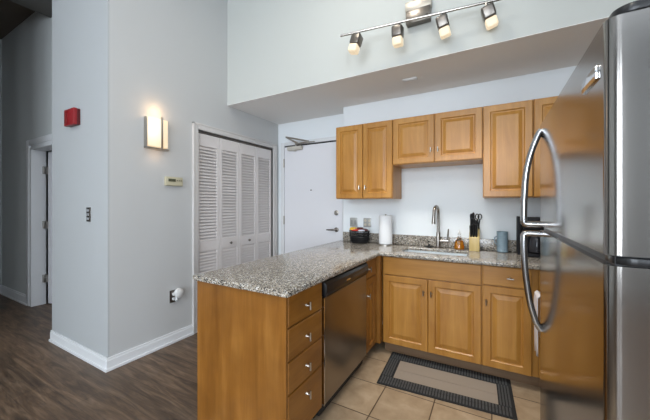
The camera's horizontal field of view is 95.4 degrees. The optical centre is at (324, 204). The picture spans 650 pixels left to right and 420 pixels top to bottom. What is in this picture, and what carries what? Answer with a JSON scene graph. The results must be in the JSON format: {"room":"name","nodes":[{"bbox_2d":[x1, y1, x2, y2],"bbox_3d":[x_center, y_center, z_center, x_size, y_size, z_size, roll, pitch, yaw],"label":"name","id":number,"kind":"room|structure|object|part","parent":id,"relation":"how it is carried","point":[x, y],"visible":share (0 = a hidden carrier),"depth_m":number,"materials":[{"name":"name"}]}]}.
{"room":"apartment kitchen","nodes":[
{"label":"apartment kitchen","id":0,"kind":"room"},
{"bbox_2d":[0,0,34,38],"bbox_3d":[-4.945,-2.557,2.164,2.420,0.120,8.151,0,0,29],"label":"ceiling","id":1,"kind":"structure","parent":0,"point":[12,14],"depth_m":3.91,"materials":[{"name":"brown paint"}]},
{"bbox_2d":[0,39,51,284],"bbox_3d":[-5.946,-0.577,2.729,0.120,3.840,8.151,0,0,29],"label":"wall","id":2,"kind":"structure","parent":0,"point":[0,39],"depth_m":4.46,"materials":[{"name":"grey paint"}]},
{"bbox_2d":[1,12,51,293],"bbox_3d":[-3.694,-0.577,3.876,2.676,3.840,0.140,0,0,29],"label":"wall","id":3,"kind":"structure","parent":0,"point":[26,51],"depth_m":4.10,"materials":[{"name":"grey paint"}]},
{"bbox_2d":[0,285,26,305],"bbox_3d":[-4.426,1.278,4.193,1.090,0.130,0.026,0,0,29],"label":"baseboard","id":4,"kind":"structure","parent":3,"relation":"attached to","point":[17,296],"depth_m":4.17,"materials":[{"name":"white paint"}]},
{"bbox_2d":[26,134,51,306],"bbox_3d":[-3.428,0.248,3.714,1.180,2.190,0.160,0,0,29],"label":"trim","id":5,"kind":"structure","parent":3,"relation":"attached to","point":[36,148],"depth_m":3.91,"materials":[{"name":"white paint"}]},
{"bbox_2d":[42,152,51,302],"bbox_3d":[-3.347,0.312,3.935,0.892,2.038,0.078,0,0,7],"label":"door","id":6,"kind":"structure","parent":3,"relation":"in","point":[45,170],"depth_m":3.97,"materials":[{"name":"white paint"}]},
{"bbox_2d":[52,0,108,357],"bbox_3d":[-2.160,-0.577,2.773,1.081,3.840,0.270,0,0,29],"label":"wall column","id":7,"kind":"structure","parent":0,"point":[80,28],"depth_m":2.63,"materials":[{"name":"grey paint"}]},
{"bbox_2d":[64,107,79,126],"bbox_3d":[-2.265,-0.777,2.644,0.193,0.146,0.058,0,0,29],"label":"fire alarm","id":8,"kind":"object","parent":7,"relation":"attached to","point":[72,115],"visible":1,"depth_m":2.61,"materials":[{"name":"red plastic"}]},
{"bbox_2d":[49,330,106,371],"bbox_3d":[-2.233,1.290,2.644,1.081,0.105,0.026,0,0,29],"label":"baseboard","id":9,"kind":"structure","parent":7,"relation":"attached to","point":[97,360],"depth_m":2.60,"materials":[{"name":"white paint"}]},
{"bbox_2d":[86,207,90,221],"bbox_3d":[-2.036,0.086,2.541,0.068,0.123,0.012,0,0,29],"label":"wall switch","id":10,"kind":"object","parent":7,"relation":"attached to","point":[88,209],"visible":1,"depth_m":2.53,"materials":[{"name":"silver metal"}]},
{"bbox_2d":[109,0,277,356],"bbox_3d":[-1.237,-0.577,3.432,0.120,3.840,2.300,0,0,29],"label":"wall","id":11,"kind":"structure","parent":0,"point":[168,58],"depth_m":2.75,"materials":[{"name":"grey paint"}]},
{"bbox_2d":[104,324,193,372],"bbox_3d":[-1.560,1.290,2.709,0.026,0.105,0.800,0,0,29],"label":"baseboard","id":12,"kind":"structure","parent":11,"relation":"attached to","point":[113,362],"depth_m":2.64,"materials":[{"name":"white paint"}]},
{"bbox_2d":[144,116,168,150],"bbox_3d":[-1.542,-0.655,2.711,0.056,0.304,0.206,0,0,29],"label":"wall sconce","id":13,"kind":"object","parent":11,"relation":"attached to","point":[155,129],"visible":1,"depth_m":2.69,"materials":[{"name":"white glass"}]},
{"bbox_3d":[-1.541,-0.510,2.710,0.052,0.014,0.206,0,0,29],"label":"plate","id":14,"kind":"part","parent":13,"relation":"part of","materials":[{"name":"silver metal"}]},
{"bbox_2d":[170,289,175,302],"bbox_3d":[-1.475,0.893,2.878,0.009,0.120,0.073,0,0,29],"label":"wall outlet","id":15,"kind":"object","parent":11,"relation":"attached to","point":[172,297],"visible":0.64,"depth_m":2.87,"materials":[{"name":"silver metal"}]},
{"bbox_2d":[164,176,182,185],"bbox_3d":[-1.467,-0.222,2.870,0.031,0.086,0.178,0,0,29],"label":"thermostat","id":16,"kind":"object","parent":11,"relation":"attached to","point":[168,181],"visible":1,"depth_m":2.85,"materials":[{"name":"beige plastic"}]},
{"bbox_2d":[174,288,183,301],"bbox_3d":[-1.429,0.878,2.890,0.058,0.122,0.086,0,0,29],"label":"plug","id":17,"kind":"object","parent":11,"relation":"attached to","point":[178,292],"visible":1,"depth_m":2.87,"materials":[{"name":"white plastic"}]},
{"bbox_2d":[198,133,218,273],"bbox_3d":[-1.298,0.283,3.269,0.033,2.095,0.303,0,0,29],"label":"door","id":18,"kind":"structure","parent":11,"relation":"in","point":[208,146],"depth_m":3.27,"materials":[{"name":"white paint"}]},
{"bbox_2d":[219,138,238,268],"bbox_3d":[-1.134,0.283,3.528,0.065,2.095,0.303,0,0,29],"label":"door","id":19,"kind":"structure","parent":11,"relation":"in","point":[228,150],"depth_m":3.52,"materials":[{"name":"white paint"}]},
{"bbox_2d":[192,122,276,333],"bbox_3d":[-1.084,0.243,3.677,0.144,2.199,1.358,0,0,29],"label":"trim","id":20,"kind":"structure","parent":11,"relation":"attached to","point":[196,126],"depth_m":3.10,"materials":[{"name":"grey paint"}]},
{"bbox_2d":[198,130,271,149],"bbox_3d":[-1.073,-0.781,3.671,0.030,0.022,1.230,0,0,29],"label":"trim","id":21,"kind":"structure","parent":11,"relation":"attached to","point":[199,131],"depth_m":3.56,"materials":[{"name":"silver metal"}]},
{"bbox_2d":[239,143,255,263],"bbox_3d":[-0.983,0.283,3.794,0.065,2.095,0.303,0,0,29],"label":"door","id":22,"kind":"structure","parent":11,"relation":"in","point":[247,153],"depth_m":3.79,"materials":[{"name":"white paint"}]},
{"bbox_2d":[256,147,270,259],"bbox_3d":[-0.847,0.283,4.069,0.033,2.095,0.303,0,0,29],"label":"door","id":23,"kind":"structure","parent":11,"relation":"in","point":[263,156],"depth_m":4.05,"materials":[{"name":"white paint"}]},
{"bbox_2d":[0,285,539,419],"bbox_3d":[-1.339,1.402,0.130,10.700,0.122,8.151,0,0,29],"label":"floor","id":24,"kind":"structure","parent":0,"point":[40,380],"depth_m":2.15,"materials":[{"name":"brown wood"}]},
{"bbox_2d":[197,281,321,419],"bbox_3d":[-0.387,0.901,1.806,0.712,0.880,0.368,0,0,29],"label":"base cabinet","id":25,"kind":"object","parent":24,"relation":"on","point":[259,355],"visible":0.94,"depth_m":1.64,"materials":[{"name":"orange wood"}]},
{"bbox_3d":[-0.110,1.109,1.658,0.019,0.255,0.343,0,0,29],"label":"drawer","id":26,"kind":"part","parent":25,"relation":"part of","materials":[{"name":"orange wood"}]},
{"bbox_3d":[-0.110,0.894,1.658,0.019,0.164,0.343,0,0,29],"label":"drawer","id":27,"kind":"part","parent":25,"relation":"part of","materials":[{"name":"orange wood"}]},
{"bbox_3d":[-0.110,0.722,1.658,0.019,0.168,0.343,0,0,29],"label":"drawer","id":28,"kind":"part","parent":25,"relation":"part of","materials":[{"name":"orange wood"}]},
{"bbox_3d":[-0.110,0.550,1.658,0.019,0.163,0.343,0,0,29],"label":"drawer","id":29,"kind":"part","parent":25,"relation":"part of","materials":[{"name":"orange wood"}]},
{"bbox_2d":[193,232,539,297],"bbox_3d":[0.791,0.392,2.053,2.529,0.135,2.021,0,0,29],"label":"countertop","id":30,"kind":"structure","parent":25,"relation":"on","point":[286,275],"depth_m":2.26,"materials":[{"name":"stone"}]},
{"bbox_2d":[349,230,369,243],"bbox_3d":[0.382,0.358,3.292,0.237,0.139,0.192,0,0,29],"label":"wire basket","id":31,"kind":"object","parent":30,"relation":"on","point":[363,238],"visible":0.96,"depth_m":3.22,"materials":[{"name":"black metal"}]},
{"bbox_2d":[378,214,392,245],"bbox_3d":[0.646,0.265,3.149,0.152,0.326,0.152,0,0,29],"label":"paper towel holder","id":32,"kind":"object","parent":30,"relation":"on","point":[385,221],"visible":1,"depth_m":3.09,"materials":[{"name":"white paper"}]},
{"bbox_2d":[404,250,466,255],"bbox_3d":[1.003,0.541,2.724,0.584,0.162,0.344,0,0,29],"label":"sink","id":33,"kind":"object","parent":30,"relation":"in","point":[416,251],"visible":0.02,"depth_m":2.87,"materials":[{"name":"silver metal"}]},
{"bbox_2d":[431,205,448,247],"bbox_3d":[1.112,0.216,2.855,0.129,0.423,0.181,0,0,37],"label":"faucet","id":34,"kind":"object","parent":30,"relation":"on","point":[436,207],"visible":1,"depth_m":2.91,"materials":[{"name":"silver metal"}]},
{"bbox_3d":[1.081,0.143,2.876,0.029,0.278,0.158,0,0,38],"label":"spout","id":35,"kind":"part","parent":34,"relation":"part of","materials":[{"name":"silver metal"}]},
{"bbox_2d":[454,229,463,249],"bbox_3d":[1.286,0.333,2.834,0.088,0.189,0.088,0,0,29],"label":"oil bottle","id":36,"kind":"object","parent":30,"relation":"on","point":[459,244],"visible":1,"depth_m":2.81,"materials":[{"name":"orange glass"}]},
{"bbox_2d":[469,229,479,251],"bbox_3d":[1.393,0.321,2.753,0.085,0.214,0.125,0,0,29],"label":"knife block","id":37,"kind":"object","parent":30,"relation":"on","point":[474,242],"visible":0.7,"depth_m":2.70,"materials":[{"name":"brown wood"}]},
{"bbox_2d":[472,223,474,236],"bbox_3d":[1.358,0.244,2.702,0.024,0.151,0.051,0,0,29],"label":"kitchen knife","id":38,"kind":"object","parent":37,"relation":"in","point":[473,224],"visible":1,"depth_m":2.69,"materials":[{"name":"black plastic"}]},
{"bbox_2d":[475,224,477,236],"bbox_3d":[1.376,0.246,2.691,0.024,0.146,0.051,0,0,29],"label":"kitchen knife","id":39,"kind":"object","parent":37,"relation":"in","point":[476,225],"visible":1,"depth_m":2.68,"materials":[{"name":"black plastic"}]},
{"bbox_2d":[475,214,481,229],"bbox_3d":[1.426,0.160,2.746,0.061,0.150,0.027,0,0,29],"label":"scissors","id":40,"kind":"object","parent":37,"relation":"on","point":[476,214],"visible":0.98,"depth_m":2.74,"materials":[{"name":"black plastic"}]},
{"bbox_2d":[494,231,507,252],"bbox_3d":[1.588,0.335,2.655,0.090,0.186,0.097,0,0,-20],"label":"mug","id":41,"kind":"object","parent":30,"relation":"on","point":[502,236],"visible":1,"depth_m":2.62,"materials":[{"name":"blue ceramic"}]},
{"bbox_2d":[516,216,543,257],"bbox_3d":[1.744,0.266,2.459,0.240,0.324,0.283,0,0,29],"label":"coffee maker","id":42,"kind":"object","parent":30,"relation":"on","point":[533,243],"visible":0.36,"depth_m":2.41,"materials":[{"name":"black plastic"}]},
{"bbox_3d":[1.680,0.266,2.565,0.026,0.324,0.140,0,0,29],"label":"water lid","id":43,"kind":"part","parent":42,"relation":"part of","materials":[{"name":"black plastic"}]},
{"bbox_3d":[1.698,0.314,2.349,0.016,0.125,0.045,0,0,29],"label":"carafe handle","id":44,"kind":"part","parent":42,"relation":"part of","materials":[{"name":"black plastic"}]},
{"bbox_2d":[313,262,367,418],"bbox_3d":[-0.087,0.904,2.264,0.624,0.873,0.710,0,0,29],"label":"dishwasher","id":45,"kind":"object","parent":24,"relation":"on","point":[343,308],"visible":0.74,"depth_m":2.05,"materials":[{"name":"silver metal"}]},
{"bbox_3d":[-0.015,0.906,1.820,0.028,0.663,0.007,0,0,29],"label":"trim","id":46,"kind":"part","parent":45,"relation":"part of","materials":[{"name":"silver metal"}]},
{"bbox_3d":[0.153,0.906,2.130,0.036,0.663,0.699,0,0,29],"label":"door panel","id":47,"kind":"part","parent":45,"relation":"part of","materials":[{"name":"silver metal"}]},
{"bbox_3d":[0.160,0.522,2.126,0.052,0.091,0.703,0,0,29],"label":"control panel","id":48,"kind":"part","parent":45,"relation":"part of","materials":[{"name":"black plastic"}]},
{"bbox_2d":[366,256,381,353],"bbox_3d":[0.146,0.901,2.725,0.689,0.880,0.306,0,0,29],"label":"base cabinet","id":49,"kind":"object","parent":24,"relation":"on","point":[374,275],"visible":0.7,"depth_m":2.60,"materials":[{"name":"orange wood"}]},
{"bbox_3d":[0.393,0.545,2.550,0.019,0.152,0.228,0,0,29],"label":"drawer","id":50,"kind":"part","parent":49,"relation":"part of","materials":[{"name":"orange wood"}]},
{"bbox_3d":[0.393,0.933,2.550,0.019,0.611,0.228,0,0,29],"label":"door","id":51,"kind":"part","parent":49,"relation":"part of","materials":[{"name":"orange wood"}]},
{"bbox_3d":[0.231,0.852,2.819,0.634,0.782,0.058,0,0,29],"label":"corner post","id":52,"kind":"part","parent":49,"relation":"part of","materials":[{"name":"orange wood"}]},
{"bbox_2d":[383,252,481,372],"bbox_3d":[1.002,0.901,2.722,0.794,0.880,0.634,0,0,29],"label":"base cabinet","id":53,"kind":"object","parent":24,"relation":"on","point":[432,310],"visible":0.94,"depth_m":2.45,"materials":[{"name":"brown wood"}]},
{"bbox_3d":[0.696,0.935,2.578,0.384,0.608,0.019,0,0,29],"label":"door","id":54,"kind":"part","parent":53,"relation":"part of","materials":[{"name":"brown wood"}]},
{"bbox_3d":[0.869,0.546,2.481,0.780,0.155,0.019,0,0,29],"label":"drawer","id":55,"kind":"part","parent":53,"relation":"part of","materials":[{"name":"brown wood"}]},
{"bbox_3d":[1.038,0.935,2.385,0.392,0.608,0.019,0,0,29],"label":"door","id":56,"kind":"part","parent":53,"relation":"part of","materials":[{"name":"brown wood"}]},
{"bbox_2d":[377,352,517,419],"bbox_3d":[0.892,1.335,2.237,0.925,0.010,0.537,0,0,29],"label":"kitchen mat","id":57,"kind":"object","parent":24,"relation":"on","point":[487,393],"visible":1,"depth_m":2.19,"materials":[{"name":"black fabric"}]},
{"bbox_2d":[482,265,537,385],"bbox_3d":[1.504,0.901,2.438,0.357,0.880,0.634,0,0,29],"label":"base cabinet","id":58,"kind":"object","parent":24,"relation":"on","point":[508,351],"visible":0.91,"depth_m":2.20,"materials":[{"name":"brown wood"}]},
{"bbox_3d":[1.354,0.541,2.207,0.312,0.144,0.019,0,0,29],"label":"drawer","id":59,"kind":"part","parent":58,"relation":"part of","materials":[{"name":"brown wood"}]},
{"bbox_3d":[1.354,0.930,2.207,0.312,0.618,0.019,0,0,29],"label":"door","id":60,"kind":"part","parent":58,"relation":"part of","materials":[{"name":"brown wood"}]},
{"bbox_2d":[537,270,539,386],"bbox_3d":[1.943,0.901,2.221,0.620,0.880,0.580,0,0,29],"label":"base cabinet","id":61,"kind":"object","parent":24,"relation":"on","point":[538,377],"visible":0.09,"depth_m":2.12,"materials":[{"name":"brown wood"}]},
{"bbox_2d":[520,0,649,419],"bbox_3d":[1.062,0.484,0.781,0.857,1.714,0.906,0,0,29],"label":"refrigerator","id":62,"kind":"object","parent":24,"relation":"on","point":[593,326],"visible":1,"depth_m":0.62,"materials":[{"name":"grey metal"}]},
{"bbox_3d":[0.929,0.341,1.327,0.090,0.447,0.032,0,0,29],"label":"handle","id":63,"kind":"part","parent":62,"relation":"part of","materials":[{"name":"silver metal"}]},
{"bbox_3d":[0.930,-0.117,1.326,0.090,0.439,0.032,0,0,29],"label":"handle","id":64,"kind":"part","parent":62,"relation":"part of","materials":[{"name":"silver metal"}]},
{"bbox_3d":[0.789,0.680,0.936,0.075,1.126,0.903,0,0,29],"label":"fridge door","id":65,"kind":"part","parent":62,"relation":"part of","materials":[{"name":"silver metal"}]},
{"bbox_3d":[0.789,-0.129,0.936,0.075,0.452,0.903,0,0,29],"label":"freezer door","id":66,"kind":"part","parent":62,"relation":"part of","materials":[{"name":"silver metal"}]},
{"bbox_3d":[1.569,0.867,1.526,0.706,0.892,0.820,0,0,29],"label":"range","id":67,"kind":"object","parent":24,"relation":"on","visible":0},
{"bbox_2d":[534,290,539,356],"bbox_3d":[1.407,0.788,1.948,0.040,0.409,0.155,0,0,29],"label":"dish towel","id":68,"kind":"object","parent":67,"relation":"hanging from","point":[536,293],"visible":0.34,"depth_m":1.95,"materials":[{"name":"white fabric"}]},
{"bbox_2d":[278,114,342,254],"bbox_3d":[-0.197,-0.577,4.097,1.277,3.840,0.120,0,0,29],"label":"wall","id":69,"kind":"structure","parent":0,"point":[322,127],"depth_m":4.09,"materials":[{"name":"white paint"}]},
{"bbox_2d":[285,140,335,147],"bbox_3d":[-0.174,-0.822,4.012,0.925,0.022,0.004,0,0,29],"label":"trim","id":70,"kind":"structure","parent":69,"relation":"attached to","point":[334,140],"depth_m":4.00,"materials":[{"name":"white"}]},
{"bbox_2d":[281,136,342,253],"bbox_3d":[-0.177,0.230,4.005,1.045,2.225,0.020,0,0,29],"label":"trim","id":71,"kind":"structure","parent":69,"relation":"attached to","point":[333,138],"depth_m":4.23,"materials":[{"name":"white paint"}]},
{"bbox_2d":[283,136,341,252],"bbox_3d":[-0.232,0.207,3.922,0.930,2.250,0.218,0,0,29],"label":"door","id":72,"kind":"structure","parent":69,"relation":"in","point":[313,211],"depth_m":4.00,"materials":[{"name":"white paint"}]},
{"bbox_3d":[-0.328,-0.863,3.997,0.394,0.111,0.163,0,0,14],"label":"closer arm","id":73,"kind":"part","parent":72,"relation":"part of","materials":[{"name":"silver metal"}]},
{"bbox_3d":[0.093,0.325,3.814,0.156,0.060,0.062,0,0,29],"label":"lever handle","id":74,"kind":"part","parent":72,"relation":"part of","materials":[{"name":"silver metal"}]},
{"bbox_2d":[227,17,608,124],"bbox_3d":[0.701,-1.163,2.975,3.703,0.004,0.951,0,0,29],"label":"ceiling","id":75,"kind":"structure","parent":0,"point":[563,47],"depth_m":2.62,"materials":[{"name":"white paint"}]},
{"bbox_2d":[402,77,417,81],"bbox_3d":[0.786,-1.153,2.737,0.130,0.016,0.050,0,0,29],"label":"ceiling sensor","id":76,"kind":"object","parent":75,"relation":"attached to","point":[413,78],"visible":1,"depth_m":2.72,"materials":[{"name":"white plastic"}]},
{"bbox_2d":[227,0,636,104],"bbox_3d":[0.701,-1.831,2.975,3.703,1.332,0.951,0,0,29],"label":"wall","id":77,"kind":"structure","parent":0,"point":[274,46],"depth_m":2.72,"materials":[{"name":"grey paint"}]},
{"bbox_2d":[340,0,500,54],"bbox_3d":[0.699,-1.433,2.314,1.179,0.400,0.222,0,0,22],"label":"track light","id":78,"kind":"object","parent":77,"relation":"attached to","point":[418,12],"visible":1,"depth_m":2.28,"materials":[{"name":"silver metal"}]},
{"bbox_3d":[0.237,-1.273,2.423,0.083,0.080,0.079,0,0,29],"label":"lamp glass","id":79,"kind":"part","parent":78,"relation":"part of","materials":[{"name":"beige glass"}]},
{"bbox_3d":[0.257,-1.344,2.423,0.096,0.105,0.090,0,0,29],"label":"lamp shade","id":80,"kind":"part","parent":78,"relation":"part of","materials":[{"name":"silver metal"}]},
{"bbox_3d":[0.567,-1.343,2.304,0.082,0.092,0.086,0,0,29],"label":"lamp shade","id":81,"kind":"part","parent":78,"relation":"part of","materials":[{"name":"silver metal"}]},
{"bbox_3d":[0.569,-1.269,2.308,0.074,0.067,0.077,0,0,29],"label":"lamp glass","id":82,"kind":"part","parent":78,"relation":"part of","materials":[{"name":"beige glass"}]},
{"bbox_3d":[0.748,-1.504,2.367,0.188,0.104,0.062,0,0,29],"label":"canopy plate","id":83,"kind":"part","parent":78,"relation":"part of","materials":[{"name":"silver metal"}]},
{"bbox_3d":[0.695,-1.449,2.304,1.179,0.088,0.123,0,0,22],"label":"rail","id":84,"kind":"part","parent":78,"relation":"part of","materials":[{"name":"silver metal"}]},
{"bbox_3d":[0.869,-1.344,2.184,0.095,0.106,0.093,0,0,29],"label":"lamp shade","id":85,"kind":"part","parent":78,"relation":"part of","materials":[{"name":"silver metal"}]},
{"bbox_3d":[0.889,-1.274,2.191,0.083,0.082,0.081,0,0,29],"label":"lamp glass","id":86,"kind":"part","parent":78,"relation":"part of","materials":[{"name":"beige glass"}]},
{"bbox_3d":[1.144,-1.345,2.072,0.099,0.110,0.094,0,0,29],"label":"lamp shade","id":87,"kind":"part","parent":78,"relation":"part of","materials":[{"name":"silver metal"}]},
{"bbox_3d":[1.170,-1.276,2.078,0.085,0.085,0.082,0,0,29],"label":"lamp glass","id":88,"kind":"part","parent":78,"relation":"part of","materials":[{"name":"beige glass"}]},
{"bbox_2d":[343,66,575,324],"bbox_3d":[1.413,-0.577,3.060,2.546,3.840,0.343,0,0,29],"label":"wall","id":89,"kind":"structure","parent":0,"point":[457,190],"depth_m":2.96,"materials":[{"name":"white paint"}]},
{"bbox_2d":[350,218,357,226],"bbox_3d":[0.336,0.207,3.465,0.096,0.105,0.010,0,0,29],"label":"light switch","id":90,"kind":"object","parent":89,"relation":"attached to","point":[353,221],"visible":1,"depth_m":3.46,"materials":[{"name":"grey plastic"}]},
{"bbox_2d":[363,218,370,226],"bbox_3d":[0.484,0.207,3.382,0.096,0.105,0.009,0,0,29],"label":"wall outlet","id":91,"kind":"object","parent":89,"relation":"attached to","point":[366,221],"visible":1,"depth_m":3.38,"materials":[{"name":"grey plastic"}]},
{"bbox_2d":[336,120,401,198],"bbox_3d":[0.463,-0.448,3.183,0.626,0.778,0.370,0,0,29],"label":"upper cabinet","id":92,"kind":"object","parent":89,"relation":"attached to","point":[365,169],"visible":0.98,"depth_m":3.04,"materials":[{"name":"brown wood"}]},
{"bbox_3d":[0.256,-0.448,3.135,0.306,0.766,0.019,0,0,29],"label":"door","id":93,"kind":"part","parent":92,"relation":"part of","materials":[{"name":"brown wood"}]},
{"bbox_3d":[0.529,-0.448,2.982,0.306,0.766,0.019,0,0,29],"label":"door","id":94,"kind":"part","parent":92,"relation":"part of","materials":[{"name":"brown wood"}]},
{"bbox_2d":[343,232,515,251],"bbox_3d":[1.300,0.377,2.912,2.487,0.104,0.023,0,0,29],"label":"backsplash","id":95,"kind":"structure","parent":89,"relation":"attached to","point":[485,244],"depth_m":3.03,"materials":[{"name":"stone"}]},
{"bbox_2d":[393,107,482,168],"bbox_3d":[1.076,-0.611,2.837,0.778,0.452,0.370,0,0,29],"label":"upper cabinet","id":96,"kind":"object","parent":89,"relation":"attached to","point":[451,138],"visible":0.98,"depth_m":2.69,"materials":[{"name":"brown wood"}]},
{"bbox_3d":[0.836,-0.611,2.808,0.382,0.440,0.019,0,0,29],"label":"door","id":97,"kind":"part","parent":96,"relation":"part of","materials":[{"name":"brown wood"}]},
{"bbox_3d":[1.175,-0.611,2.617,0.382,0.440,0.019,0,0,29],"label":"door","id":98,"kind":"part","parent":96,"relation":"part of","materials":[{"name":"brown wood"}]},
{"bbox_2d":[483,100,532,197],"bbox_3d":[1.578,-0.447,2.573,0.352,0.780,0.338,0,0,29],"label":"upper cabinet","id":99,"kind":"object","parent":89,"relation":"attached to","point":[507,127],"visible":0.92,"depth_m":2.43,"materials":[{"name":"brown wood"}]},
{"bbox_2d":[531,96,557,197],"bbox_3d":[2.012,-0.447,2.328,0.642,0.780,0.338,0,0,29],"label":"upper cabinet","id":100,"kind":"object","parent":89,"relation":"attached to","point":[541,107],"visible":0.14,"depth_m":2.32,"materials":[{"name":"brown wood"}]},
{"bbox_3d":[-4.672,-0.577,0.185,0.120,3.840,4.970,0,0,29],"label":"wall partition","id":101,"kind":"structure","parent":0,"visible":0},
{"bbox_2d":[9,0,51,17],"bbox_3d":[-4.781,-2.385,0.969,0.840,0.245,5.990,0,0,29],"label":"trim","id":102,"kind":"structure","parent":101,"relation":"attached to","point":[44,7],"depth_m":3.36,"materials":[{"name":"grey"}]}
]}

